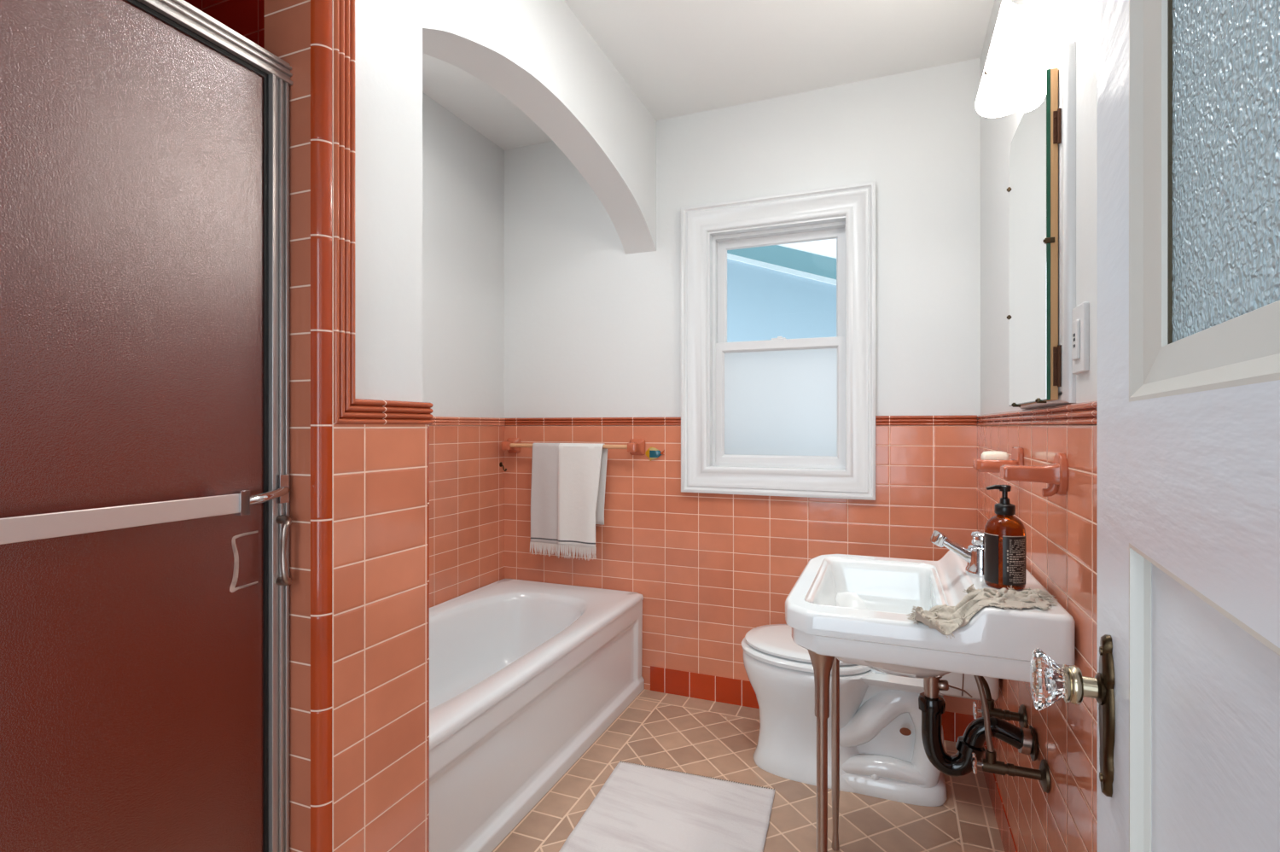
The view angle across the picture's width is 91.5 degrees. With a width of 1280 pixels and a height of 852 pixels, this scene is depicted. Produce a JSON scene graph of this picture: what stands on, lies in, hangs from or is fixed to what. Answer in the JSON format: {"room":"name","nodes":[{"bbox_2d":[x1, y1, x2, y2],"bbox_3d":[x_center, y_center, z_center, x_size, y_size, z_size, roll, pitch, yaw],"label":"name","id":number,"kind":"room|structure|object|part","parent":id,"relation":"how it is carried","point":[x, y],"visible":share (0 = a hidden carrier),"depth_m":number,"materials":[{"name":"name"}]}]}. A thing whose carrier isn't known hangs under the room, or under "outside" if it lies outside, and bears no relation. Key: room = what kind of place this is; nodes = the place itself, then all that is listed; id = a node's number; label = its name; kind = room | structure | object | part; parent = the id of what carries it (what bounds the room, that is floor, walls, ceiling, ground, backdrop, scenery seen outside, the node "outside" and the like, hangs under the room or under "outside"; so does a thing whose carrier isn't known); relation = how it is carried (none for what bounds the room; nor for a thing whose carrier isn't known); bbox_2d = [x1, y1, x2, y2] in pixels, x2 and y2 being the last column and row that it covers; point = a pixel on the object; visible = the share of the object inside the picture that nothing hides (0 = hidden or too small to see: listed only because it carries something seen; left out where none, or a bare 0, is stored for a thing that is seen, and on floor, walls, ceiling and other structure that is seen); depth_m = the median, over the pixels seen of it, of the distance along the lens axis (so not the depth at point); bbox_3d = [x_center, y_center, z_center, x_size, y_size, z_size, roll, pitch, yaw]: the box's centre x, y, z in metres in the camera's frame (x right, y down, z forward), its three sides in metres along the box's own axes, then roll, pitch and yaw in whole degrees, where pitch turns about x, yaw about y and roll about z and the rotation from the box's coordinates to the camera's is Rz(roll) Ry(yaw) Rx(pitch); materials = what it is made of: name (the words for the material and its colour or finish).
{"room":"bathroom","nodes":[
{"label":"bathroom","id":0,"kind":"room"},
{"bbox_2d":[184,0,264,48],"bbox_3d":[-0.986,-0.093,1.263,0.800,2.560,0.012,0,0,22],"label":"wall","id":1,"kind":"structure","parent":0,"point":[245,17],"depth_m":1.16,"materials":[{"name":"red tile"}]},
{"bbox_2d":[264,0,433,851],"bbox_3d":[-0.896,-0.093,1.301,0.938,2.560,0.262,0,0,22],"label":"wall partition","id":2,"kind":"structure","parent":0,"point":[359,419],"depth_m":1.08,"materials":[{"name":"white paint"}]},
{"bbox_3d":[-0.502,-0.688,1.052,0.020,1.371,0.045,0,0,22],"label":"upright trim","id":3,"kind":"part","parent":2,"relation":"part of","materials":[{"name":"orange tile"}]},
{"bbox_3d":[-0.466,-0.025,1.140,0.020,0.045,0.236,0,0,22],"label":"cap trim","id":4,"kind":"part","parent":2,"relation":"part of","materials":[{"name":"orange tile"}]},
{"bbox_2d":[422,92,505,607],"bbox_3d":[-1.317,-0.093,1.623,0.117,2.560,3.232,0,0,22],"label":"wall","id":5,"kind":"structure","parent":0,"point":[463,170],"depth_m":2.79,"materials":[{"name":"white paint"}]},
{"bbox_3d":[-0.977,-0.021,2.339,0.017,0.039,1.625,0,0,22],"label":"cap trim","id":6,"kind":"part","parent":5,"relation":"part of","materials":[{"name":"pink tile"}]},
{"bbox_2d":[422,0,656,254],"bbox_3d":[-0.299,-1.079,2.077,0.149,0.587,1.633,0,0,22],"label":"wall","id":7,"kind":"structure","parent":0,"point":[538,55],"depth_m":2.08,"materials":[{"name":"white paint"}]},
{"bbox_2d":[422,0,994,150],"bbox_3d":[-0.222,-1.423,1.462,2.400,0.100,3.150,0,0,22],"label":"ceiling","id":8,"kind":"structure","parent":0,"point":[679,57],"depth_m":2.27,"materials":[{"name":"white paint"}]},
{"bbox_2d":[504,58,980,715],"bbox_3d":[0.313,-0.093,2.798,2.400,2.560,0.197,0,0,22],"label":"wall","id":9,"kind":"structure","parent":0,"point":[592,328],"depth_m":2.68,"materials":[{"name":"white paint"}]},
{"bbox_2d":[499,461,506,471],"bbox_3d":[-0.667,0.200,3.058,0.036,0.045,0.024,0,0,22],"label":"robe hook","id":10,"kind":"object","parent":9,"relation":"attached to","point":[501,462],"visible":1,"depth_m":3.06,"materials":[{"name":"brown metal"}]},
{"bbox_2d":[501,437,645,454],"bbox_3d":[-0.329,0.095,2.909,0.727,0.072,0.085,0,0,22],"label":"towel bar","id":11,"kind":"object","parent":9,"relation":"attached to","point":[636,446],"visible":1,"depth_m":2.81,"materials":[{"name":"brown ceramic"}]},
{"bbox_3d":[-0.633,0.095,3.030,0.072,0.072,0.085,0,0,22],"label":"post","id":12,"kind":"part","parent":11,"relation":"part of","materials":[{"name":"pink ceramic"}]},
{"bbox_2d":[529,442,607,559],"bbox_3d":[-0.333,0.344,2.889,0.390,0.530,0.072,0,0,22],"label":"towel","id":13,"kind":"object","parent":11,"relation":"hanging from","point":[568,486],"visible":1,"depth_m":2.86,"materials":[{"name":"white fabric"}]},
{"bbox_3d":[-0.025,0.095,2.787,0.072,0.072,0.085,0,0,22],"label":"post","id":14,"kind":"part","parent":11,"relation":"part of","materials":[{"name":"pink ceramic"}]},
{"bbox_2d":[645,446,664,460],"bbox_3d":[0.066,0.125,2.787,0.093,0.063,0.012,0,0,22],"label":"fish ornament","id":15,"kind":"object","parent":9,"relation":"attached to","point":[652,452],"visible":1,"depth_m":2.79,"materials":[{"name":"ceramic"}]},
{"bbox_3d":[0.291,-0.021,2.710,2.075,0.039,0.017,0,0,22],"label":"cap trim","id":16,"kind":"part","parent":9,"relation":"part of","materials":[{"name":"orange tile"}]},
{"bbox_2d":[680,180,875,500],"bbox_3d":[0.587,-0.333,2.671,0.794,1.241,0.224,0,0,22],"label":"window","id":17,"kind":"structure","parent":9,"relation":"in","point":[778,290],"depth_m":2.65,"materials":[{"name":"white wood"}]},
{"bbox_3d":[0.591,-0.098,2.658,0.564,0.537,0.030,0,0,22],"label":"sash","id":18,"kind":"part","parent":17,"relation":"part of","materials":[{"name":"white plastic"}]},
{"bbox_3d":[0.592,-0.098,2.659,0.500,0.470,0.003,0,0,22],"label":"pane","id":19,"kind":"part","parent":17,"relation":"part of","materials":[{"name":"white glass"}]},
{"bbox_3d":[0.604,-0.577,2.688,0.544,0.488,0.024,0,0,22],"label":"sash","id":20,"kind":"part","parent":17,"relation":"part of","materials":[{"name":"white plastic"}]},
{"bbox_3d":[0.604,-0.576,2.689,0.480,0.425,0.003,0,0,22],"label":"pane","id":21,"kind":"part","parent":17,"relation":"part of","materials":[{"name":"clear glass"}]},
{"bbox_2d":[650,665,975,741],"bbox_3d":[0.649,1.133,2.561,1.300,0.108,0.003,0,0,22],"label":"baseboard","id":22,"kind":"structure","parent":9,"relation":"attached to","point":[730,690],"depth_m":2.69,"materials":[{"name":"red tile"}]},
{"bbox_2d":[492,688,1004,851],"bbox_3d":[-0.222,1.237,1.462,2.400,0.100,3.150,0,0,22],"label":"floor","id":23,"kind":"structure","parent":0,"point":[661,730],"depth_m":2.01,"materials":[{"name":"beige tile"}]},
{"bbox_2d":[429,578,644,851],"bbox_3d":[-0.626,0.970,2.202,0.744,0.435,1.612,0,0,22],"label":"bathtub","id":24,"kind":"object","parent":23,"relation":"on","point":[525,676],"visible":0.59,"depth_m":2.19,"materials":[{"name":"white ceramic"}]},
{"bbox_2d":[429,578,643,750],"bbox_3d":[-0.626,0.932,2.202,0.744,0.360,1.612,0,0,22],"label":"basin","id":25,"kind":"object","parent":24,"relation":"in","point":[514,664],"depth_m":2.46,"materials":[{"name":"white ceramic"}]},
{"bbox_2d":[558,760,775,851],"bbox_3d":[0.060,1.183,1.739,0.541,0.008,0.802,0,0,18],"label":"bath rug","id":26,"kind":"object","parent":23,"relation":"on","point":[639,807],"visible":1,"depth_m":1.89,"materials":[{"name":"white fabric"}]},
{"bbox_2d":[741,623,999,806],"bbox_3d":[0.741,0.839,2.122,0.792,0.696,0.466,0,0,22],"label":"toilet","id":27,"kind":"object","parent":23,"relation":"on","point":[882,754],"visible":0.65,"depth_m":2.03,"materials":[{"name":"white ceramic"}]},
{"bbox_3d":[0.587,0.754,2.183,0.434,0.024,0.356,0,0,22],"label":"lid","id":28,"kind":"part","parent":27,"relation":"part of","materials":[{"name":"white ceramic"}]},
{"bbox_3d":[0.586,0.781,2.184,0.458,0.024,0.380,0,0,22],"label":"seat","id":29,"kind":"part","parent":27,"relation":"part of","materials":[{"name":"white ceramic"}]},
{"bbox_3d":[0.597,0.991,2.179,0.473,0.392,0.368,0,0,22],"label":"bowl","id":30,"kind":"part","parent":27,"relation":"part of","materials":[{"name":"white ceramic"}]},
{"bbox_2d":[899,727,911,735],"bbox_3d":[0.836,0.962,1.964,0.034,0.024,0.002,0,0,22],"label":"cap","id":31,"kind":"object","parent":27,"relation":"attached to","point":[904,730],"depth_m":1.96,"materials":[{"name":"brown"}]},
{"bbox_3d":[1.017,0.662,2.011,0.192,0.270,0.450,0,0,22],"label":"tank","id":32,"kind":"part","parent":27,"relation":"part of","materials":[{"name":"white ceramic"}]},
{"bbox_2d":[785,549,1075,851],"bbox_3d":[0.624,0.756,1.441,0.505,0.861,0.616,0,0,22],"label":"sink","id":33,"kind":"object","parent":23,"relation":"on","point":[844,608],"visible":0.86,"depth_m":1.25,"materials":[{"name":"white ceramic"}]},
{"bbox_3d":[0.369,0.819,1.266,0.060,0.736,0.060,0,0,22],"label":"leg","id":34,"kind":"part","parent":33,"relation":"part of","materials":[{"name":"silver metal"}]},
{"bbox_3d":[0.550,0.819,1.753,0.060,0.736,0.060,0,0,22],"label":"leg","id":35,"kind":"part","parent":33,"relation":"part of","materials":[{"name":"silver metal"}]},
{"bbox_2d":[785,549,1075,681],"bbox_3d":[0.624,0.443,1.441,0.505,0.233,0.616,0,0,22],"label":"basin","id":36,"kind":"object","parent":33,"relation":"in","point":[850,608],"depth_m":1.22,"materials":[{"name":"white ceramic"}]},
{"bbox_2d":[930,529,983,577],"bbox_3d":[0.728,0.279,1.383,0.155,0.094,0.071,0,0,22],"label":"faucet","id":37,"kind":"object","parent":33,"relation":"on","point":[974,554],"visible":0.66,"depth_m":1.37,"materials":[{"name":"silver metal"}]},
{"bbox_3d":[0.712,0.277,1.390,0.087,0.064,0.034,0,0,22],"label":"spout","id":38,"kind":"part","parent":37,"relation":"part of","materials":[{"name":"silver metal"}]},
{"bbox_3d":[0.766,0.248,1.368,0.072,0.033,0.051,0,0,22],"label":"handle","id":39,"kind":"part","parent":37,"relation":"part of","materials":[{"name":"silver metal"}]},
{"bbox_2d":[918,673,1037,776],"bbox_3d":[0.762,0.667,1.424,0.243,0.279,0.072,0,0,22],"label":"trap","id":40,"kind":"object","parent":33,"relation":"attached to","point":[932,705],"visible":0.87,"depth_m":1.42,"materials":[{"name":"black metal"}]},
{"bbox_3d":[0.729,0.578,1.442,0.078,0.102,0.027,0,0,11],"label":"popup lever","id":41,"kind":"part","parent":40,"relation":"part of","materials":[{"name":"silver metal"}]},
{"bbox_2d":[906,584,1058,638],"bbox_3d":[0.641,0.349,1.173,0.282,0.087,0.144,0,0,9],"label":"linen cloth","id":42,"kind":"object","parent":33,"relation":"on","point":[944,618],"visible":1,"depth_m":1.16,"materials":[{"name":"beige fabric"}]},
{"bbox_2d":[983,484,1026,589],"bbox_3d":[0.743,0.223,1.270,0.074,0.206,0.074,0,0,22],"label":"soap bottle","id":43,"kind":"object","parent":33,"relation":"on","point":[1004,534],"visible":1,"depth_m":1.24,"materials":[{"name":"orange glass"}]},
{"bbox_2d":[983,530,1026,582],"bbox_3d":[0.736,0.264,1.262,0.074,0.093,0.054,0,0,39],"label":"label","id":44,"kind":"object","parent":43,"relation":"attached to","point":[1004,551],"depth_m":1.24,"materials":[{"name":"black paper"}]},
{"bbox_3d":[-0.711,1.142,0.713,0.120,0.090,0.695,0,0,22],"label":"trim","id":45,"kind":"structure","parent":23,"relation":"on","visible":0},
{"bbox_2d":[0,0,292,851],"bbox_3d":[-0.703,0.248,0.710,0.076,1.698,0.695,0,0,22],"label":"shower door","id":46,"kind":"structure","parent":45,"relation":"on","point":[145,520],"depth_m":0.83,"materials":[{"name":"glass"}]},
{"bbox_3d":[-0.573,0.202,1.006,0.037,0.115,0.018,0,0,45],"label":"pull handle","id":47,"kind":"part","parent":46,"relation":"part of","materials":[{"name":"silver metal"}]},
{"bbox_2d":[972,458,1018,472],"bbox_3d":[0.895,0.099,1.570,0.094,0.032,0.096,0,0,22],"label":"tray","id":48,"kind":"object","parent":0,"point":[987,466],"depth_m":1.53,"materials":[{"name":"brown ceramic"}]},
{"bbox_2d":[976,0,1097,851],"bbox_3d":[0.772,-0.093,0.947,0.137,2.560,2.932,0,0,22],"label":"wall","id":49,"kind":"structure","parent":0,"point":[1061,530],"depth_m":1.23,"materials":[{"name":"white paint"}]},
{"bbox_2d":[972,446,1023,472],"bbox_3d":[0.898,0.088,1.568,0.101,0.073,0.096,0,0,22],"label":"soap dish","id":50,"kind":"object","parent":49,"relation":"attached to","point":[1017,453],"visible":0.62,"depth_m":1.53,"materials":[{"name":"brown ceramic"}]},
{"bbox_2d":[980,450,1009,459],"bbox_3d":[0.893,0.079,1.570,0.060,0.030,0.044,0,0,22],"label":"soap bar","id":51,"kind":"object","parent":50,"relation":"on","point":[989,455],"visible":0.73,"depth_m":1.55,"materials":[{"name":"beige"}]},
{"bbox_3d":[0.939,0.088,1.552,0.013,0.073,0.096,0,0,22],"label":"wall plate","id":52,"kind":"part","parent":50,"relation":"part of","materials":[{"name":"pink ceramic"}]},
{"bbox_2d":[980,743,1017,851],"bbox_3d":[0.727,1.133,1.011,0.003,0.108,2.817,0,0,22],"label":"baseboard","id":53,"kind":"structure","parent":49,"relation":"attached to","point":[1009,844],"depth_m":1.82,"materials":[{"name":"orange tile"}]},
{"bbox_2d":[972,675,1026,727],"bbox_3d":[0.841,0.605,1.478,0.136,0.243,0.139,0,0,22],"label":"supply valve","id":54,"kind":"object","parent":49,"relation":"attached to","point":[1021,716],"visible":0.66,"depth_m":1.50,"materials":[{"name":"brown metal"}]},
{"bbox_3d":[0.826,0.697,1.527,0.020,0.044,0.044,0,0,22],"label":"valve handle","id":55,"kind":"part","parent":54,"relation":"part of","materials":[{"name":"silver metal"}]},
{"bbox_2d":[971,674,1049,792],"bbox_3d":[0.773,0.608,1.322,0.151,0.284,0.082,0,0,26],"label":"supply valve","id":56,"kind":"object","parent":49,"relation":"attached to","point":[990,764],"visible":0.83,"depth_m":1.31,"materials":[{"name":"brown metal"}]},
{"bbox_3d":[0.718,0.719,1.328,0.020,0.044,0.044,0,0,22],"label":"valve handle","id":57,"kind":"part","parent":56,"relation":"part of","materials":[{"name":"silver metal"}]},
{"bbox_2d":[975,0,1072,117],"bbox_3d":[0.810,-0.820,1.338,0.121,0.111,0.437,0,0,22],"label":"vanity light","id":58,"kind":"object","parent":49,"relation":"attached to","point":[1025,38],"visible":1,"depth_m":1.29,"materials":[{"name":"white glass"}]},
{"bbox_3d":[0.861,-0.825,1.325,0.018,0.100,0.380,0,0,22],"label":"plate","id":59,"kind":"part","parent":58,"relation":"part of","materials":[{"name":"white"}]},
{"bbox_2d":[1000,452,1068,496],"bbox_3d":[0.741,0.091,1.177,0.102,0.084,0.064,0,0,22],"label":"holder","id":60,"kind":"object","parent":49,"relation":"attached to","point":[1056,474],"visible":1,"depth_m":1.16,"materials":[{"name":"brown ceramic"}]},
{"bbox_3d":[0.736,0.089,1.179,0.091,0.040,0.052,0,0,22],"label":"shelf arm","id":61,"kind":"part","parent":60,"relation":"part of","materials":[{"name":"pink ceramic"}]},
{"bbox_3d":[0.782,0.089,1.160,0.013,0.080,0.064,0,0,22],"label":"wall plate","id":62,"kind":"part","parent":60,"relation":"part of","materials":[{"name":"pink ceramic"}]},
{"bbox_3d":[0.733,-0.021,1.010,0.017,0.039,2.820,0,0,22],"label":"cap trim","id":63,"kind":"part","parent":49,"relation":"part of","materials":[{"name":"orange tile"}]},
{"bbox_2d":[1006,40,1076,408],"bbox_3d":[0.854,-0.370,1.349,0.048,0.656,0.452,0,0,22],"label":"medicine cabinet","id":64,"kind":"object","parent":49,"relation":"attached to","point":[1042,189],"visible":1,"depth_m":1.20,"materials":[{"name":"white"}]},
{"bbox_2d":[1009,68,1046,405],"bbox_3d":[0.837,-0.368,1.356,0.001,0.634,0.392,0,0,22],"label":"mirror","id":65,"kind":"object","parent":64,"relation":"attached to","point":[1027,154],"depth_m":1.32,"materials":[{"name":"mirror"}]},
{"bbox_3d":[0.849,-0.368,1.351,0.012,0.638,0.396,0,0,22],"label":"door","id":66,"kind":"part","parent":64,"relation":"part of","materials":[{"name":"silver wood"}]},
{"bbox_3d":[0.873,-0.370,1.342,0.008,0.596,0.396,0,0,22],"label":"panel","id":67,"kind":"part","parent":64,"relation":"part of","materials":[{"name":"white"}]},
{"bbox_2d":[1071,301,1089,373],"bbox_3d":[0.768,-0.152,1.092,0.014,0.118,0.074,0,0,22],"label":"wall switch","id":68,"kind":"object","parent":49,"relation":"attached to","point":[1080,324],"visible":1,"depth_m":1.07,"materials":[{"name":"white plastic"}]},
{"bbox_2d":[1029,0,1279,851],"bbox_3d":[0.257,0.166,0.225,0.143,2.030,0.772,0,0,27],"label":"door","id":69,"kind":"structure","parent":49,"relation":"in","point":[1185,687],"depth_m":0.38,"materials":[{"name":"white paint"}]},
{"bbox_3d":[0.353,0.221,0.542,0.024,0.054,0.054,0,0,27],"label":"crystal knob","id":70,"kind":"part","parent":69,"relation":"part of","materials":[{"name":"clear glass"}]},
{"bbox_3d":[0.389,0.242,0.524,0.010,0.135,0.034,0,0,27],"label":"plate","id":71,"kind":"part","parent":69,"relation":"part of","materials":[{"name":"brown metal"}]},
{"bbox_3d":[0.262,0.509,0.228,0.018,0.844,0.515,0,0,27],"label":"panel","id":72,"kind":"part","parent":69,"relation":"part of","materials":[{"name":"white wood"}]},
{"bbox_3d":[0.263,-0.358,0.227,0.006,0.673,0.507,0,0,27],"label":"glass","id":73,"kind":"part","parent":69,"relation":"part of","materials":[{"name":"clear glass"}]}
]}

